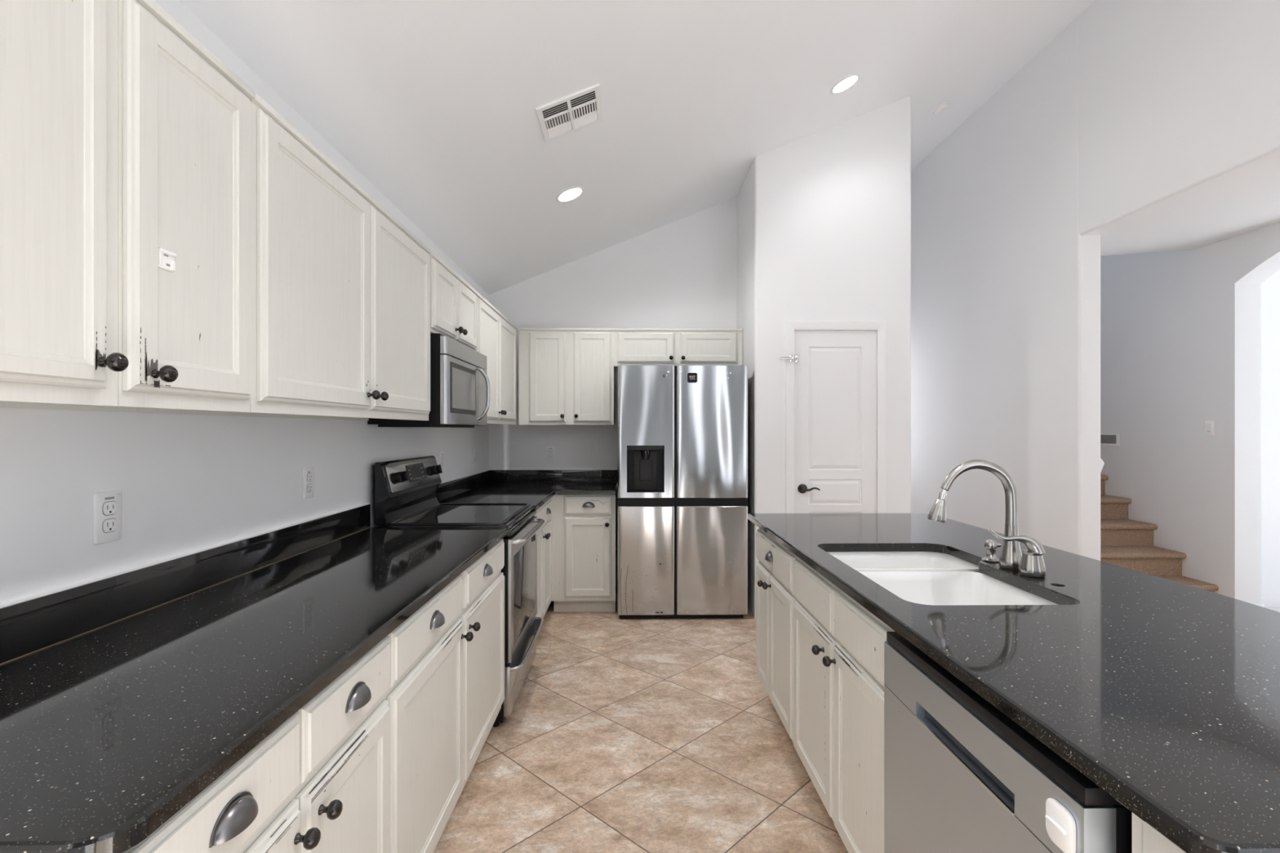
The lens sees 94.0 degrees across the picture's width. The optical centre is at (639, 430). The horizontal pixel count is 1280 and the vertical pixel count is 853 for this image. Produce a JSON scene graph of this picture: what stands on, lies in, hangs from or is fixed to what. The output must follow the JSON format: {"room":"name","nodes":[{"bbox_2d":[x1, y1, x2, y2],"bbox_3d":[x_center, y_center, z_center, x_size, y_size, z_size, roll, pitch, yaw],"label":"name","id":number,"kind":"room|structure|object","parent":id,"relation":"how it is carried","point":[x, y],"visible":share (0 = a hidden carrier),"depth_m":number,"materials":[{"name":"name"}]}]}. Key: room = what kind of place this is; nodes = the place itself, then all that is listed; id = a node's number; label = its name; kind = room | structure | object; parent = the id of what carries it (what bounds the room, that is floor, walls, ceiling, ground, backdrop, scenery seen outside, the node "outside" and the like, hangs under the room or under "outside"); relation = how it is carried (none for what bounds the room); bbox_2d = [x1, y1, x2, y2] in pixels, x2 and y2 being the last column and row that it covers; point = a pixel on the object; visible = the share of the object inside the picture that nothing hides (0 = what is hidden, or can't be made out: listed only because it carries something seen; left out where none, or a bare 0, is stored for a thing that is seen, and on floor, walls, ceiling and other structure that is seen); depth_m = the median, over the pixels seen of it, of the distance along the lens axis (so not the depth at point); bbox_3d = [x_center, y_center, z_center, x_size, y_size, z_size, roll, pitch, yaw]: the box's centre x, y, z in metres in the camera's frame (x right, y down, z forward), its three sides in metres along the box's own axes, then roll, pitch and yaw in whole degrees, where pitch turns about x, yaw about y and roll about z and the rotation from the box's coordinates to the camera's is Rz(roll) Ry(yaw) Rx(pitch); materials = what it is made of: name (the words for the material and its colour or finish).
{"room":"kitchen","nodes":[
{"label":"kitchen","id":0,"kind":"room"},
{"bbox_2d":[0,0,488,604],"bbox_3d":[-1.260,0.090,0.182,0.145,2.520,9.800,0,0,-1],"label":"wall","id":1,"kind":"structure","parent":0,"point":[188,483],"depth_m":1.58,"materials":[{"name":"white paint"}]},
{"bbox_2d":[0,0,128,406],"bbox_3d":[-1.023,-0.421,0.725,0.341,0.758,0.639,0,0,-1],"label":"upper cabinet","id":2,"kind":"object","parent":1,"relation":"attached to","point":[59,58],"visible":1,"depth_m":0.92,"materials":[{"name":"beige paint"}]},
{"bbox_2d":[93,490,121,544],"bbox_3d":[-1.200,0.196,1.348,0.008,0.114,0.070,0,0,-1],"label":"wall outlet","id":3,"kind":"object","parent":1,"relation":"attached to","point":[107,506],"visible":1,"depth_m":1.34,"materials":[{"name":"white plastic"}]},
{"bbox_2d":[102,518,116,533],"bbox_3d":[-1.197,0.215,1.348,0.002,0.031,0.037,0,0,-1],"label":"socket","id":4,"kind":"object","parent":3,"relation":"attached to","point":[108,525],"depth_m":1.35,"materials":[{"name":"white plastic"}]},
{"bbox_2d":[102,501,116,515],"bbox_3d":[-1.197,0.176,1.348,0.002,0.031,0.037,0,0,-1],"label":"socket","id":5,"kind":"object","parent":3,"relation":"attached to","point":[108,508],"depth_m":1.35,"materials":[{"name":"white plastic"}]},
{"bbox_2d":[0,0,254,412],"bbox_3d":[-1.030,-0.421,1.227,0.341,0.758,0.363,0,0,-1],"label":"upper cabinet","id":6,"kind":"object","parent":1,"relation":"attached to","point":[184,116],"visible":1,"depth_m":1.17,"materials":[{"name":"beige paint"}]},
{"bbox_2d":[0,504,370,663],"bbox_3d":[-1.200,0.383,1.646,0.016,0.103,2.054,0,0,-1],"label":"backsplash","id":7,"kind":"structure","parent":1,"relation":"attached to","point":[27,627],"depth_m":1.44,"materials":[{"name":"black stone"}]},
{"bbox_2d":[137,92,431,420],"bbox_3d":[-1.042,-0.421,2.030,0.341,0.758,1.240,0,0,-1],"label":"upper cabinet","id":8,"kind":"object","parent":1,"relation":"attached to","point":[340,287],"visible":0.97,"depth_m":1.73,"materials":[{"name":"beige paint"}]},
{"bbox_2d":[302,466,314,498],"bbox_3d":[-1.212,0.192,2.187,0.008,0.114,0.070,0,0,-1],"label":"wall outlet","id":9,"kind":"object","parent":1,"relation":"attached to","point":[308,472],"visible":1,"depth_m":2.18,"materials":[{"name":"white plastic"}]},
{"bbox_2d":[306,483,312,492],"bbox_3d":[-1.210,0.211,2.187,0.002,0.031,0.037,0,0,-1],"label":"socket","id":10,"kind":"object","parent":9,"relation":"attached to","point":[309,486],"depth_m":2.18,"materials":[{"name":"white plastic"}]},
{"bbox_2d":[306,472,312,481],"bbox_3d":[-1.210,0.172,2.187,0.002,0.031,0.037,0,0,-1],"label":"socket","id":11,"kind":"object","parent":9,"relation":"attached to","point":[309,475],"depth_m":2.18,"materials":[{"name":"white plastic"}]},
{"bbox_2d":[440,451,444,470],"bbox_3d":[-1.234,0.192,3.728,0.008,0.114,0.070,0,0,-1],"label":"wall outlet","id":12,"kind":"object","parent":1,"relation":"attached to","point":[442,453],"visible":0.97,"depth_m":3.72,"materials":[{"name":"white plastic"}]},
{"bbox_2d":[428,250,476,350],"bbox_3d":[-1.056,-0.621,3.038,0.341,0.358,0.774,0,0,-1],"label":"upper cabinet","id":13,"kind":"object","parent":1,"relation":"attached to","point":[453,300],"visible":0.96,"depth_m":2.95,"materials":[{"name":"beige paint"}]},
{"bbox_2d":[367,333,489,427],"bbox_3d":[-1.015,-0.223,3.053,0.420,0.422,0.761,0,0,-1],"label":"microwave oven","id":14,"kind":"object","parent":13,"relation":"attached to","point":[460,384],"visible":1,"depth_m":2.79,"materials":[{"name":"silver metal"}]},
{"bbox_2d":[437,470,490,501],"bbox_3d":[-1.236,0.383,4.190,0.016,0.103,1.510,0,0,-1],"label":"backsplash","id":15,"kind":"structure","parent":1,"relation":"attached to","point":[449,489],"depth_m":4.13,"materials":[{"name":"black stone"}]},
{"bbox_2d":[472,447,475,463],"bbox_3d":[-1.244,0.190,4.482,0.010,0.114,0.070,0,0,-1],"label":"light switch","id":16,"kind":"object","parent":1,"relation":"attached to","point":[473,449],"visible":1,"depth_m":4.47,"materials":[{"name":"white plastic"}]},
{"bbox_2d":[474,291,517,424],"bbox_3d":[-1.071,-0.421,4.043,0.341,0.758,1.235,0,0,-1],"label":"upper cabinet","id":17,"kind":"object","parent":1,"relation":"attached to","point":[495,334],"visible":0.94,"depth_m":3.97,"materials":[{"name":"beige paint"}]},
{"bbox_2d":[488,196,737,591],"bbox_3d":[-0.267,-0.328,5.047,2.272,3.356,0.140,0,0,-1],"label":"wall","id":18,"kind":"structure","parent":0,"point":[682,273],"depth_m":4.98,"materials":[{"name":"white paint"}]},
{"bbox_2d":[546,446,555,460],"bbox_3d":[-0.744,0.193,4.965,0.070,0.114,0.008,0,0,-1],"label":"wall outlet","id":19,"kind":"object","parent":18,"relation":"attached to","point":[550,451],"visible":1,"depth_m":4.96,"materials":[{"name":"white plastic"}]},
{"bbox_2d":[490,470,617,482],"bbox_3d":[-0.720,0.383,4.961,1.071,0.103,0.016,0,0,-1],"label":"backsplash","id":20,"kind":"structure","parent":18,"relation":"attached to","point":[496,476],"depth_m":4.95,"materials":[{"name":"black stone"}]},
{"bbox_2d":[518,328,614,424],"bbox_3d":[-0.581,-0.421,4.802,0.747,0.758,0.336,0,0,-1],"label":"upper cabinet","id":21,"kind":"object","parent":18,"relation":"attached to","point":[566,375],"visible":0.97,"depth_m":4.68,"materials":[{"name":"beige paint"}]},
{"bbox_2d":[613,328,742,368],"bbox_3d":[0.301,-0.651,4.815,1.016,0.298,0.336,0,0,-1],"label":"upper cabinet","id":22,"kind":"object","parent":18,"relation":"attached to","point":[632,346],"visible":1,"depth_m":4.69,"materials":[{"name":"beige paint"}]},
{"bbox_2d":[178,0,1094,294],"bbox_3d":[0.882,-2.034,1.238,4.600,1.990,11.950,0,0,-1],"label":"ceiling","id":23,"kind":"structure","parent":0,"point":[433,103],"depth_m":2.94,"materials":[{"name":"white paint"}]},
{"bbox_2d":[535,83,603,142],"bbox_3d":[-0.323,-1.480,2.804,0.286,0.122,0.308,0,0,-1],"label":"ceiling vent","id":24,"kind":"object","parent":23,"relation":"in","point":[571,113],"visible":1,"depth_m":2.79,"materials":[{"name":"white plastic"}]},
{"bbox_2d":[555,186,584,202],"bbox_3d":[-0.429,-1.446,3.664,0.175,0.072,0.188,0,0,-1],"label":"recessed light","id":25,"kind":"object","parent":23,"relation":"in","point":[571,193],"visible":1,"depth_m":3.66,"materials":[{"name":"white paint"}]},
{"bbox_2d":[830,73,860,94],"bbox_3d":[1.257,-2.121,3.659,0.175,0.072,0.188,0,0,-1],"label":"recessed light","id":26,"kind":"object","parent":23,"relation":"in","point":[846,82],"visible":1,"depth_m":3.65,"materials":[{"name":"white paint"}]},
{"bbox_2d":[932,101,950,114],"bbox_3d":[2.411,-2.579,4.780,0.130,0.072,0.136,0,0,-1],"label":"smoke detector","id":27,"kind":"object","parent":23,"relation":"attached to","point":[941,108],"visible":1,"depth_m":4.75,"materials":[{"name":"white plastic"}]},
{"bbox_2d":[737,95,911,618],"bbox_3d":[1.365,-0.541,5.645,1.128,3.783,2.750,0,0,-1],"label":"wall","id":28,"kind":"structure","parent":0,"point":[824,216],"depth_m":4.27,"materials":[{"name":"white paint"}]},
{"bbox_2d":[779,355,798,362],"bbox_3d":[1.057,-0.510,4.238,0.140,0.052,0.022,0,0,-1],"label":"lock","id":29,"kind":"object","parent":28,"relation":"attached to","point":[789,357],"visible":1,"depth_m":4.23,"materials":[{"name":"silver metal"}]},
{"bbox_2d":[794,329,877,513],"bbox_3d":[1.409,0.313,4.265,0.640,2.058,0.091,0,0,-1],"label":"door","id":30,"kind":"structure","parent":28,"relation":"in","point":[836,461],"depth_m":4.28,"materials":[{"name":"white paint"}]},
{"bbox_2d":[785,320,886,513],"bbox_3d":[1.399,0.285,4.323,0.726,2.130,0.136,0,0,-1],"label":"trim","id":31,"kind":"structure","parent":28,"relation":"attached to","point":[790,326],"depth_m":4.26,"materials":[{"name":"white paint"}]},
{"bbox_2d":[433,591,1279,852],"bbox_3d":[3.441,1.410,4.100,9.800,0.120,10.500,0,0,-1],"label":"floor","id":32,"kind":"structure","parent":0,"point":[619,735],"depth_m":2.47,"materials":[{"name":"beige tile"}]},
{"bbox_2d":[124,635,390,852],"bbox_3d":[-0.870,0.908,1.030,0.656,0.882,0.773,0,0,-1],"label":"base cabinet","id":33,"kind":"object","parent":32,"relation":"on","point":[319,782],"visible":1,"depth_m":1.06,"materials":[{"name":"beige paint"}]},
{"bbox_2d":[385,538,504,852],"bbox_3d":[-0.885,0.908,2.047,0.656,0.882,1.258,0,0,-1],"label":"base cabinet","id":34,"kind":"object","parent":32,"relation":"on","point":[445,697],"visible":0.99,"depth_m":1.80,"materials":[{"name":"beige paint"}]},
{"bbox_2d":[0,503,508,852],"bbox_3d":[-0.891,0.398,1.650,0.634,0.138,2.055,0,0,-1],"label":"countertop","id":35,"kind":"structure","parent":34,"relation":"on","point":[125,695],"depth_m":1.13,"materials":[{"name":"black stone"}]},
{"bbox_2d":[374,455,544,727],"bbox_3d":[-0.863,0.747,3.059,0.672,1.205,0.753,0,0,-1],"label":"electric range","id":36,"kind":"object","parent":32,"relation":"on","point":[406,490],"visible":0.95,"depth_m":2.89,"materials":[{"name":"black metal"}]},
{"bbox_2d":[385,502,534,528],"bbox_3d":[-0.875,0.436,3.059,0.549,0.034,0.753,0,0,-1],"label":"cooktop","id":37,"kind":"object","parent":36,"relation":"in","point":[510,515],"depth_m":2.97,"materials":[{"name":"black glass"}]},
{"bbox_2d":[533,497,551,617],"bbox_3d":[-0.911,0.908,3.902,0.656,0.882,0.897,0,0,-1],"label":"base cabinet","id":38,"kind":"object","parent":32,"relation":"on","point":[544,512],"visible":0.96,"depth_m":3.89,"materials":[{"name":"beige paint"}]},
{"bbox_2d":[437,470,617,510],"bbox_3d":[-0.709,0.399,4.206,1.071,0.136,1.527,0,0,-1],"label":"countertop","id":39,"kind":"structure","parent":38,"relation":"on","point":[535,487],"depth_m":4.52,"materials":[{"name":"black stone"}]},
{"bbox_2d":[551,490,617,612],"bbox_3d":[-0.417,0.908,4.637,0.468,0.882,0.671,0,0,-1],"label":"base cabinet","id":40,"kind":"object","parent":32,"relation":"on","point":[584,526],"visible":0.99,"depth_m":4.35,"materials":[{"name":"beige paint"}]},
{"bbox_2d":[617,364,747,618],"bbox_3d":[0.301,0.444,4.594,0.930,1.812,0.721,0,0,-1],"label":"refrigerator","id":41,"kind":"object","parent":32,"relation":"on","point":[682,429],"visible":1,"depth_m":4.24,"materials":[{"name":"silver metal"}]},
{"bbox_2d":[755,528,797,742],"bbox_3d":[0.875,0.908,2.674,0.653,0.882,0.696,0,0,-1],"label":"base cabinet","id":42,"kind":"object","parent":32,"relation":"on","point":[775,599],"visible":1,"depth_m":2.61,"materials":[{"name":"beige paint"}]},
{"bbox_2d":[793,557,895,852],"bbox_3d":[0.886,0.908,1.889,0.653,0.882,0.870,0,0,-1],"label":"base cabinet","id":43,"kind":"object","parent":32,"relation":"on","point":[838,644],"visible":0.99,"depth_m":1.80,"materials":[{"name":"beige paint"}]},
{"bbox_2d":[747,513,1279,852],"bbox_3d":[1.062,0.451,1.879,0.963,0.032,2.503,0,0,-1],"label":"countertop","id":44,"kind":"structure","parent":43,"relation":"on","point":[1163,694],"depth_m":1.10,"materials":[{"name":"black stone"}]},
{"bbox_2d":[826,551,1057,605],"bbox_3d":[0.920,0.579,1.890,0.523,0.223,0.838,0,0,-1],"label":"sink","id":45,"kind":"object","parent":44,"relation":"in","point":[926,578],"visible":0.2,"depth_m":1.96,"materials":[{"name":"white ceramic"}]},
{"bbox_2d":[826,551,980,573],"bbox_3d":[0.916,0.579,2.159,0.523,0.223,0.300,0,0,-1],"label":"basin","id":46,"kind":"object","parent":45,"relation":"in","point":[862,562],"depth_m":2.30,"materials":[{"name":"white ceramic"}]},
{"bbox_2d":[859,571,1057,605],"bbox_3d":[0.897,0.559,1.722,0.472,0.183,0.501,0,0,-1],"label":"basin","id":47,"kind":"object","parent":45,"relation":"in","point":[926,588],"depth_m":1.96,"materials":[{"name":"white ceramic"}]},
{"bbox_2d":[927,459,1022,570],"bbox_3d":[1.056,0.264,1.880,0.297,0.342,0.067,0,0,-1],"label":"kitchen faucet","id":48,"kind":"object","parent":44,"relation":"on","point":[1011,554],"visible":0.95,"depth_m":1.87,"materials":[{"name":"silver metal"}]},
{"bbox_2d":[982,538,1000,562],"bbox_3d":[1.171,0.399,1.990,0.056,0.071,0.056,0,0,-1],"label":"soap dispenser","id":49,"kind":"object","parent":44,"relation":"on","point":[991,545],"visible":0.94,"depth_m":1.98,"materials":[{"name":"silver metal"}]},
{"bbox_2d":[988,528,1046,577],"bbox_3d":[1.129,0.366,1.784,0.160,0.137,0.070,0,0,-1],"label":"lever","id":50,"kind":"object","parent":44,"relation":"on","point":[1032,564],"visible":1,"depth_m":1.77,"materials":[{"name":"silver metal"}]},
{"bbox_2d":[884,631,1132,852],"bbox_3d":[0.901,0.916,1.131,0.636,0.868,0.638,0,0,-1],"label":"dishwasher","id":51,"kind":"object","parent":32,"relation":"on","point":[961,775],"visible":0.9,"depth_m":1.09,"materials":[{"name":"silver metal"}]},
{"bbox_2d":[1126,808,1132,852],"bbox_3d":[0.937,0.916,1.131,0.563,0.868,0.626,0,0,-1],"label":"tub","id":52,"kind":"object","parent":51,"relation":"in","point":[1129,814],"depth_m":0.81,"materials":[{"name":"black plastic"}]},
{"bbox_2d":[1132,813,1185,852],"bbox_3d":[0.935,0.908,0.733,0.588,0.882,0.114,0,0,-1],"label":"end panel","id":53,"kind":"object","parent":32,"relation":"on","point":[1145,839],"visible":0.04,"depth_m":0.75,"materials":[{"name":"beige paint"}]},
{"bbox_2d":[1100,474,1218,592],"bbox_3d":[3.695,0.134,6.469,1.220,2.430,4.014,0,0,-1],"label":"staircase","id":54,"kind":"structure","parent":32,"relation":"on","point":[1126,543],"depth_m":4.94,"materials":[{"name":"brown carpet"}]},
{"bbox_2d":[1100,457,1104,472],"bbox_3d":[3.384,-0.103,5.553,0.127,2.531,2.208,0,0,-1],"label":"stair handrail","id":55,"kind":"object","parent":54,"relation":"on","point":[1102,463],"visible":0.03,"depth_m":4.45,"materials":[{"name":"white paint"}]},
{"bbox_2d":[911,0,1279,560],"bbox_3d":[3.070,-0.755,2.294,0.146,4.211,13.900,0,0,-1],"label":"wall","id":56,"kind":"structure","parent":0,"point":[1135,109],"depth_m":4.28,"materials":[{"name":"white paint"}]},
{"bbox_2d":[1100,222,1279,604],"bbox_3d":[3.827,-1.150,4.085,1.419,5.000,10.340,0,0,-1],"label":"wall","id":57,"kind":"structure","parent":0,"point":[1180,331],"depth_m":4.70,"materials":[{"name":"white paint"}]},
{"bbox_2d":[1100,432,1119,445],"bbox_3d":[4.316,0.085,5.563,0.007,0.116,0.360,0,0,-1],"label":"wall control panel","id":58,"kind":"object","parent":57,"relation":"in","point":[1113,438],"visible":0.51,"depth_m":5.49,"materials":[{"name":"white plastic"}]},
{"bbox_2d":[1204,420,1213,435],"bbox_3d":[4.330,-0.015,4.543,0.010,0.114,0.070,0,0,-1],"label":"light switch","id":59,"kind":"object","parent":57,"relation":"attached to","point":[1209,424],"visible":1,"depth_m":4.54,"materials":[{"name":"white plastic"}]},
{"bbox_2d":[1100,160,1279,255],"bbox_3d":[3.771,-1.487,1.804,1.246,0.325,5.700,0,0,-1],"label":"ceiling","id":60,"kind":"structure","parent":0,"point":[1250,202],"depth_m":3.86,"materials":[{"name":"white paint"}]},
{"bbox_2d":[1261,270,1279,595],"bbox_3d":[6.380,-0.125,4.652,3.707,2.950,0.140,0,0,-1],"label":"wall","id":61,"kind":"structure","parent":0,"point":[1270,287],"depth_m":4.56,"materials":[{"name":"white paint"}]},
{"bbox_2d":[1253,595,1279,607],"bbox_3d":[6.229,1.308,4.473,3.814,0.085,0.212,0,0,-1],"label":"baseboard","id":62,"kind":"structure","parent":61,"relation":"attached to","point":[1266,601],"depth_m":4.54,"materials":[{"name":"white paint"}]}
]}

